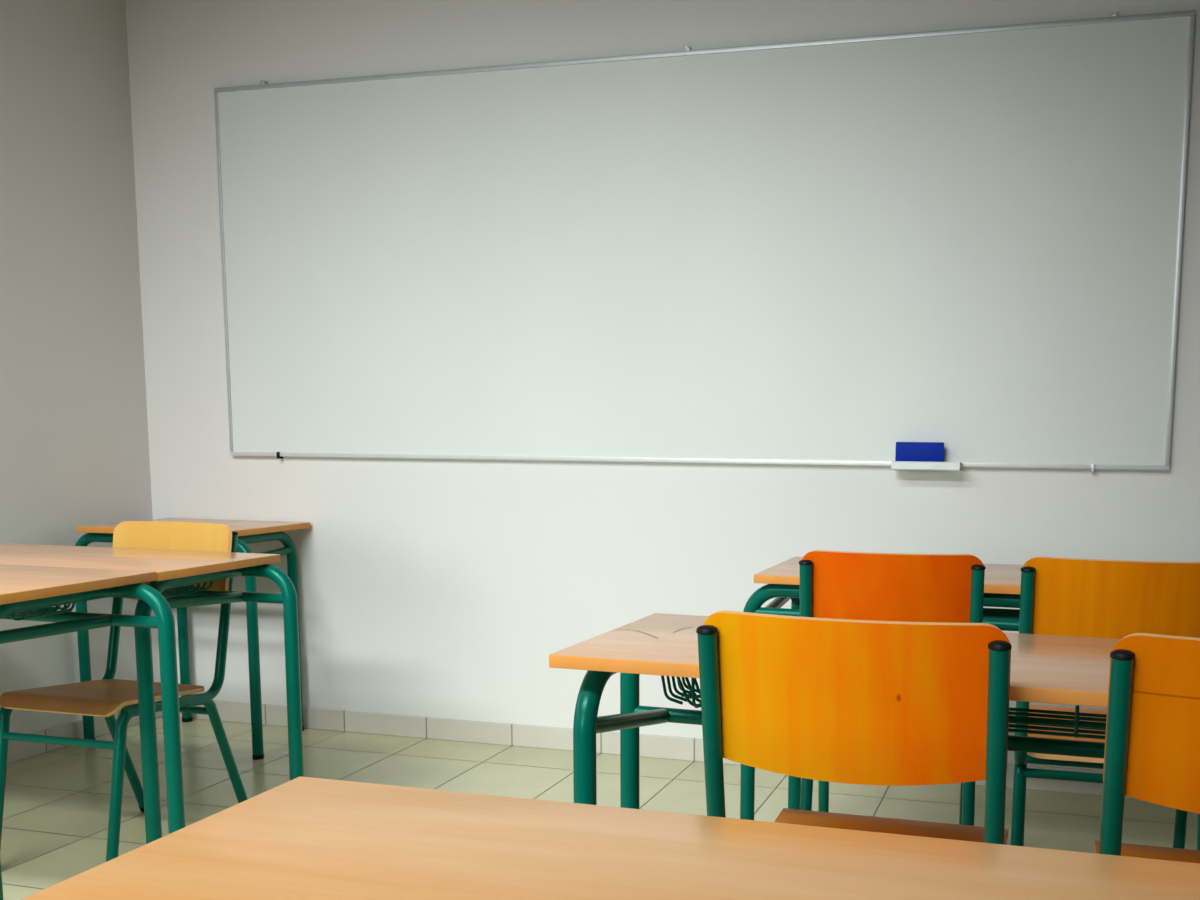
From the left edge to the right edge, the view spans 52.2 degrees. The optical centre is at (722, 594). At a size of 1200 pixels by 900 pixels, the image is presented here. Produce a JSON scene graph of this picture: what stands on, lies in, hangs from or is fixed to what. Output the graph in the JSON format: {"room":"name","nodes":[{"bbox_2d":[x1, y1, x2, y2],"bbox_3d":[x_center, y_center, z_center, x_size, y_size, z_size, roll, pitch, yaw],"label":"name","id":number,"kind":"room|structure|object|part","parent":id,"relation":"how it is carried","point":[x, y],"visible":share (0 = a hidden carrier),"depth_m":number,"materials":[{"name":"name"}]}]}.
{"room":"classroom","nodes":[
{"label":"classroom","id":0,"kind":"room"},
{"bbox_2d":[0,0,160,733],"bbox_3d":[-2.928,-0.649,1.215,0.200,2.950,6.210,3,8,16],"label":"wall","id":1,"kind":"structure","parent":0,"point":[74,441],"depth_m":3.85,"materials":[{"name":"paint"}]},
{"bbox_2d":[7,699,161,763],"bbox_3d":[-2.842,0.782,1.370,0.010,0.072,6.198,3,8,16],"label":"baseboard","id":2,"kind":"structure","parent":1,"relation":"attached to","point":[17,750],"depth_m":3.87,"materials":[{"name":"tile"}]},
{"bbox_2d":[0,717,1196,899],"bbox_3d":[-0.586,0.970,0.760,5.095,0.100,6.610,3,8,16],"label":"floor","id":3,"kind":"structure","parent":0,"point":[57,802],"depth_m":3.48,"materials":[{"name":"tile"}]},
{"bbox_2d":[0,564,184,899],"bbox_3d":[-1.791,0.309,2.552,1.259,0.720,0.420,3,8,16],"label":"school desk","id":4,"kind":"object","parent":3,"relation":"on","point":[29,593],"visible":1,"depth_m":2.51,"materials":[{"name":"brown wood"}]},
{"bbox_3d":[-1.366,0.348,2.313,0.033,0.687,0.126,3,8,16],"label":"leg","id":5,"kind":"part","parent":4,"relation":"part of","materials":[{"name":"green metal"}]},
{"bbox_3d":[-1.316,0.003,2.433,0.032,0.033,0.218,3,8,16],"label":"rail","id":6,"kind":"part","parent":4,"relation":"part of","materials":[{"name":"green metal"}]},
{"bbox_3d":[-1.742,-0.033,2.672,1.036,0.033,0.032,3,8,16],"label":"rail","id":7,"kind":"part","parent":4,"relation":"part of","materials":[{"name":"green metal"}]},
{"bbox_3d":[-1.193,0.317,2.562,0.112,0.688,0.032,3,8,16],"label":"leg","id":8,"kind":"part","parent":4,"relation":"part of","materials":[{"name":"green metal"}]},
{"bbox_2d":[0,521,247,861],"bbox_3d":[-1.453,0.230,2.931,0.354,0.782,0.514,3,8,16],"label":"chair","id":9,"kind":"object","parent":3,"relation":"on","point":[104,697],"visible":0.77,"depth_m":2.99,"materials":[{"name":"green metal"}]},
{"bbox_3d":[-1.662,0.434,2.824,0.025,0.387,0.139,3,8,16],"label":"leg","id":10,"kind":"part","parent":9,"relation":"part of","materials":[{"name":"green metal"}]},
{"bbox_3d":[-1.464,0.233,2.892,0.332,0.035,0.334,3,8,16],"label":"seat","id":11,"kind":"part","parent":9,"relation":"part of","materials":[{"name":"brown wood"}]},
{"bbox_3d":[-1.600,0.056,2.984,0.024,0.406,0.408,3,8,16],"label":"frame","id":12,"kind":"part","parent":9,"relation":"part of","materials":[{"name":"green metal"}]},
{"bbox_3d":[-1.348,0.448,2.736,0.025,0.387,0.139,3,8,16],"label":"leg","id":13,"kind":"part","parent":9,"relation":"part of","materials":[{"name":"green metal"}]},
{"bbox_3d":[-1.575,0.403,3.132,0.024,0.372,0.229,3,8,16],"label":"leg","id":14,"kind":"part","parent":9,"relation":"part of","materials":[{"name":"green metal"}]},
{"bbox_3d":[-1.394,-0.081,3.091,0.354,0.206,0.076,3,8,16],"label":"backrest","id":15,"kind":"part","parent":9,"relation":"part of","materials":[{"name":"yellow wood"}]},
{"bbox_3d":[-1.286,0.070,2.897,0.024,0.406,0.408,3,8,16],"label":"frame","id":16,"kind":"part","parent":9,"relation":"part of","materials":[{"name":"green metal"}]},
{"bbox_3d":[-1.261,0.418,3.045,0.024,0.372,0.229,3,8,16],"label":"leg","id":17,"kind":"part","parent":9,"relation":"part of","materials":[{"name":"green metal"}]},
{"bbox_2d":[0,543,303,843],"bbox_3d":[-1.676,0.258,2.956,1.255,0.717,0.420,3,8,16],"label":"school desk","id":18,"kind":"object","parent":3,"relation":"on","point":[175,570],"visible":0.77,"depth_m":2.83,"materials":[{"name":"brown wood"}]},
{"bbox_3d":[-1.251,0.297,2.716,0.033,0.685,0.126,3,8,16],"label":"leg","id":19,"kind":"part","parent":18,"relation":"part of","materials":[{"name":"green metal"}]},
{"bbox_3d":[-1.202,-0.047,2.837,0.032,0.033,0.218,3,8,16],"label":"rail","id":20,"kind":"part","parent":18,"relation":"part of","materials":[{"name":"green metal"}]},
{"bbox_3d":[-1.627,-0.083,3.076,1.032,0.033,0.032,3,8,16],"label":"rail","id":21,"kind":"part","parent":18,"relation":"part of","materials":[{"name":"green metal"}]},
{"bbox_3d":[-1.081,0.266,2.966,0.112,0.685,0.032,3,8,16],"label":"leg","id":22,"kind":"part","parent":18,"relation":"part of","materials":[{"name":"green metal"}]},
{"bbox_2d":[75,518,309,759],"bbox_3d":[-1.710,0.123,3.987,0.675,0.712,0.420,3,8,16],"label":"school desk","id":23,"kind":"object","parent":3,"relation":"on","point":[249,531],"visible":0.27,"depth_m":3.90,"materials":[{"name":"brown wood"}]},
{"bbox_3d":[-2.025,0.135,3.905,0.112,0.680,0.032,3,8,16],"label":"leg","id":24,"kind":"part","parent":23,"relation":"part of","materials":[{"name":"green metal"}]},
{"bbox_3d":[-1.751,-0.173,3.787,0.452,0.033,0.032,3,8,16],"label":"rail","id":25,"kind":"part","parent":23,"relation":"part of","materials":[{"name":"green metal"}]},
{"bbox_3d":[-1.890,0.101,4.175,0.033,0.680,0.126,3,8,16],"label":"leg","id":26,"kind":"part","parent":23,"relation":"part of","materials":[{"name":"green metal"}]},
{"bbox_3d":[-1.484,0.160,3.755,0.112,0.680,0.032,3,8,16],"label":"leg","id":27,"kind":"part","parent":23,"relation":"part of","materials":[{"name":"green metal"}]},
{"bbox_3d":[-1.502,-0.178,3.844,0.032,0.033,0.228,3,8,16],"label":"rail","id":28,"kind":"part","parent":23,"relation":"part of","materials":[{"name":"green metal"}]},
{"bbox_3d":[-1.457,0.121,4.054,0.033,0.680,0.126,3,8,16],"label":"leg","id":29,"kind":"part","parent":23,"relation":"part of","materials":[{"name":"green metal"}]},
{"bbox_2d":[21,776,1199,899],"bbox_3d":[0.102,0.565,0.777,1.245,0.712,0.420,3,8,16],"label":"school desk","id":30,"kind":"object","parent":3,"relation":"on","point":[300,838],"visible":1,"depth_m":0.88,"materials":[{"name":"brown wood"}]},
{"bbox_2d":[549,613,1120,808],"bbox_3d":[0.401,0.439,1.749,1.315,0.712,0.420,3,8,17],"label":"school desk","id":31,"kind":"object","parent":3,"relation":"on","point":[1054,669],"visible":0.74,"depth_m":1.74,"materials":[{"name":"brown wood"}]},
{"bbox_3d":[-0.185,0.430,1.807,0.033,0.680,0.126,3,8,17],"label":"leg","id":32,"kind":"part","parent":31,"relation":"part of","materials":[{"name":"green metal"}]},
{"bbox_3d":[-0.122,0.393,2.087,0.112,0.680,0.032,3,8,17],"label":"leg","id":33,"kind":"part","parent":31,"relation":"part of","materials":[{"name":"green metal"}]},
{"bbox_2d":[696,610,1011,844],"bbox_3d":[0.210,0.396,1.721,0.380,0.801,0.529,3,8,16],"label":"chair","id":34,"kind":"object","parent":3,"relation":"on","point":[862,702],"visible":0.73,"depth_m":1.46,"materials":[{"name":"orange wood"}]},
{"bbox_3d":[0.031,0.230,1.709,0.024,0.425,0.408,3,8,16],"label":"frame","id":35,"kind":"part","parent":34,"relation":"part of","materials":[{"name":"green metal"}]},
{"bbox_3d":[0.228,0.395,1.784,0.360,0.035,0.398,3,8,16],"label":"seat","id":36,"kind":"part","parent":34,"relation":"part of","materials":[{"name":"brown wood"}]},
{"bbox_3d":[0.371,0.245,1.615,0.024,0.425,0.408,3,8,16],"label":"frame","id":37,"kind":"part","parent":34,"relation":"part of","materials":[{"name":"green metal"}]},
{"bbox_2d":[740,557,1022,819],"bbox_3d":[0.661,0.307,2.761,1.191,0.712,0.420,3,8,16],"label":"school desk","id":38,"kind":"object","parent":3,"relation":"on","point":[1002,582],"visible":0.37,"depth_m":2.69,"materials":[{"name":"brown wood"}]},
{"bbox_3d":[0.096,0.308,2.743,0.112,0.680,0.032,3,8,16],"label":"leg","id":39,"kind":"part","parent":38,"relation":"part of","materials":[{"name":"green metal"}]},
{"bbox_3d":[0.236,0.269,3.049,0.136,0.680,0.032,3,8,16],"label":"leg","id":40,"kind":"part","parent":38,"relation":"part of","materials":[{"name":"green metal"}]},
{"bbox_3d":[0.618,0.011,2.556,0.968,0.033,0.032,3,8,16],"label":"rail","id":41,"kind":"part","parent":38,"relation":"part of","materials":[{"name":"green metal"}]},
{"bbox_2d":[799,550,985,825],"bbox_3d":[0.357,0.287,2.565,0.351,0.798,0.514,2,8,11],"label":"chair","id":42,"kind":"object","parent":3,"relation":"on","point":[902,587],"visible":0.26,"depth_m":2.30,"materials":[{"name":"orange wood"}]},
{"bbox_3d":[0.194,0.112,2.540,0.024,0.400,0.408,2,8,11],"label":"frame","id":43,"kind":"part","parent":42,"relation":"part of","materials":[{"name":"teal metal"}]},
{"bbox_3d":[0.171,0.493,2.487,0.024,0.394,0.229,2,8,11],"label":"leg","id":44,"kind":"part","parent":42,"relation":"part of","materials":[{"name":"teal metal"}]},
{"bbox_3d":[0.231,0.443,2.799,0.025,0.408,0.139,2,8,11],"label":"leg","id":45,"kind":"part","parent":42,"relation":"part of","materials":[{"name":"green metal"}]},
{"bbox_3d":[0.322,0.020,2.324,0.349,0.206,0.076,2,8,11],"label":"backrest","id":46,"kind":"part","parent":42,"relation":"part of","materials":[{"name":"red wood"}]},
{"bbox_3d":[0.549,0.454,2.739,0.025,0.408,0.139,2,8,11],"label":"leg","id":47,"kind":"part","parent":42,"relation":"part of","materials":[{"name":"green metal"}]},
{"bbox_3d":[0.489,0.504,2.427,0.024,0.394,0.229,2,8,11],"label":"leg","id":48,"kind":"part","parent":42,"relation":"part of","materials":[{"name":"green metal"}]},
{"bbox_3d":[0.512,0.123,2.481,0.024,0.400,0.408,2,8,11],"label":"frame","id":49,"kind":"part","parent":42,"relation":"part of","materials":[{"name":"green metal"}]},
{"bbox_2d":[1010,556,1199,849],"bbox_3d":[0.778,0.306,2.443,0.367,0.800,0.514,2,8,15],"label":"chair","id":50,"kind":"object","parent":3,"relation":"on","point":[1097,598],"visible":0.36,"depth_m":2.20,"materials":[{"name":"orange wood"}]},
{"bbox_3d":[0.577,0.511,2.380,0.024,0.394,0.229,2,8,15],"label":"leg","id":51,"kind":"part","parent":50,"relation":"part of","materials":[{"name":"green metal"}]},
{"bbox_3d":[0.607,0.129,2.432,0.024,0.402,0.408,2,8,15],"label":"frame","id":52,"kind":"part","parent":50,"relation":"part of","materials":[{"name":"teal metal"}]},
{"bbox_3d":[0.659,0.462,2.688,0.025,0.408,0.139,2,8,15],"label":"leg","id":53,"kind":"part","parent":50,"relation":"part of","materials":[{"name":"teal metal"}]},
{"bbox_3d":[0.792,0.284,2.494,0.346,0.035,0.361,2,8,15],"label":"seat","id":54,"kind":"part","parent":50,"relation":"part of","materials":[{"name":"brown wood"}]},
{"bbox_3d":[0.728,0.038,2.206,0.365,0.206,0.076,2,8,15],"label":"backrest","id":55,"kind":"part","parent":50,"relation":"part of","materials":[{"name":"orange wood"}]},
{"bbox_3d":[0.988,0.476,2.602,0.025,0.408,0.139,2,8,15],"label":"leg","id":56,"kind":"part","parent":50,"relation":"part of","materials":[{"name":"green metal"}]},
{"bbox_3d":[0.906,0.525,2.295,0.024,0.394,0.229,2,8,15],"label":"leg","id":57,"kind":"part","parent":50,"relation":"part of","materials":[{"name":"green metal"}]},
{"bbox_2d":[1094,633,1199,862],"bbox_3d":[0.675,0.419,1.575,0.380,0.801,0.529,3,8,16],"label":"chair","id":58,"kind":"object","parent":3,"relation":"on","point":[1152,752],"visible":0.72,"depth_m":1.37,"materials":[{"name":"orange wood"}]},
{"bbox_3d":[0.496,0.253,1.563,0.024,0.425,0.408,3,8,16],"label":"frame","id":59,"kind":"part","parent":58,"relation":"part of","materials":[{"name":"green metal"}]},
{"bbox_3d":[0.693,0.418,1.639,0.360,0.035,0.398,3,8,16],"label":"seat","id":60,"kind":"part","parent":58,"relation":"part of","materials":[{"name":"brown wood"}]},
{"bbox_2d":[125,0,1199,769],"bbox_3d":[0.297,-0.939,3.619,5.095,2.950,0.200,3,8,16],"label":"wall","id":61,"kind":"structure","parent":0,"point":[436,588],"depth_m":3.86,"materials":[{"name":"paint"}]},
{"bbox_2d":[180,700,1131,797],"bbox_3d":[0.255,0.501,3.708,4.695,0.072,0.010,3,8,16],"label":"baseboard","id":62,"kind":"structure","parent":61,"relation":"attached to","point":[654,746],"depth_m":3.99,"materials":[{"name":"tile"}]},
{"bbox_2d":[214,10,1195,471],"bbox_3d":[-0.224,-0.995,3.613,3.000,1.212,0.078,3,8,16],"label":"whiteboard","id":63,"kind":"object","parent":61,"relation":"attached to","point":[840,251],"visible":1,"depth_m":3.57,"materials":[{"name":"plastic"}]},
{"bbox_3d":[-1.654,-1.062,4.040,0.011,1.162,0.022,3,8,16],"label":"frame rail","id":64,"kind":"part","parent":63,"relation":"part of","materials":[{"name":"metal"}]},
{"bbox_3d":[-0.222,-0.413,3.717,3.000,0.014,0.022,3,8,16],"label":"frame rail","id":65,"kind":"part","parent":63,"relation":"part of","materials":[{"name":"metal"}]},
{"bbox_3d":[-0.212,-1.579,3.563,3.000,0.014,0.022,3,8,16],"label":"frame rail","id":66,"kind":"part","parent":63,"relation":"part of","materials":[{"name":"metal"}]},
{"bbox_2d":[895,442,943,461],"bbox_3d":[0.562,-0.399,3.452,0.136,0.070,0.022,3,8,16],"label":"eraser","id":67,"kind":"object","parent":63,"relation":"on","point":[905,451],"visible":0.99,"depth_m":3.44,"materials":[{"name":"blue plastic"}]},
{"bbox_2d":[891,461,960,470],"bbox_3d":[0.580,-0.367,3.454,0.192,0.024,0.055,3,8,16],"label":"tray","id":68,"kind":"object","parent":63,"relation":"on","point":[895,465],"depth_m":3.43,"materials":[{"name":"white plastic"}]},
{"bbox_3d":[1.220,-0.930,3.240,0.014,1.162,0.022,3,8,16],"label":"frame rail","id":69,"kind":"part","parent":63,"relation":"part of","materials":[{"name":"metal"}]}
]}

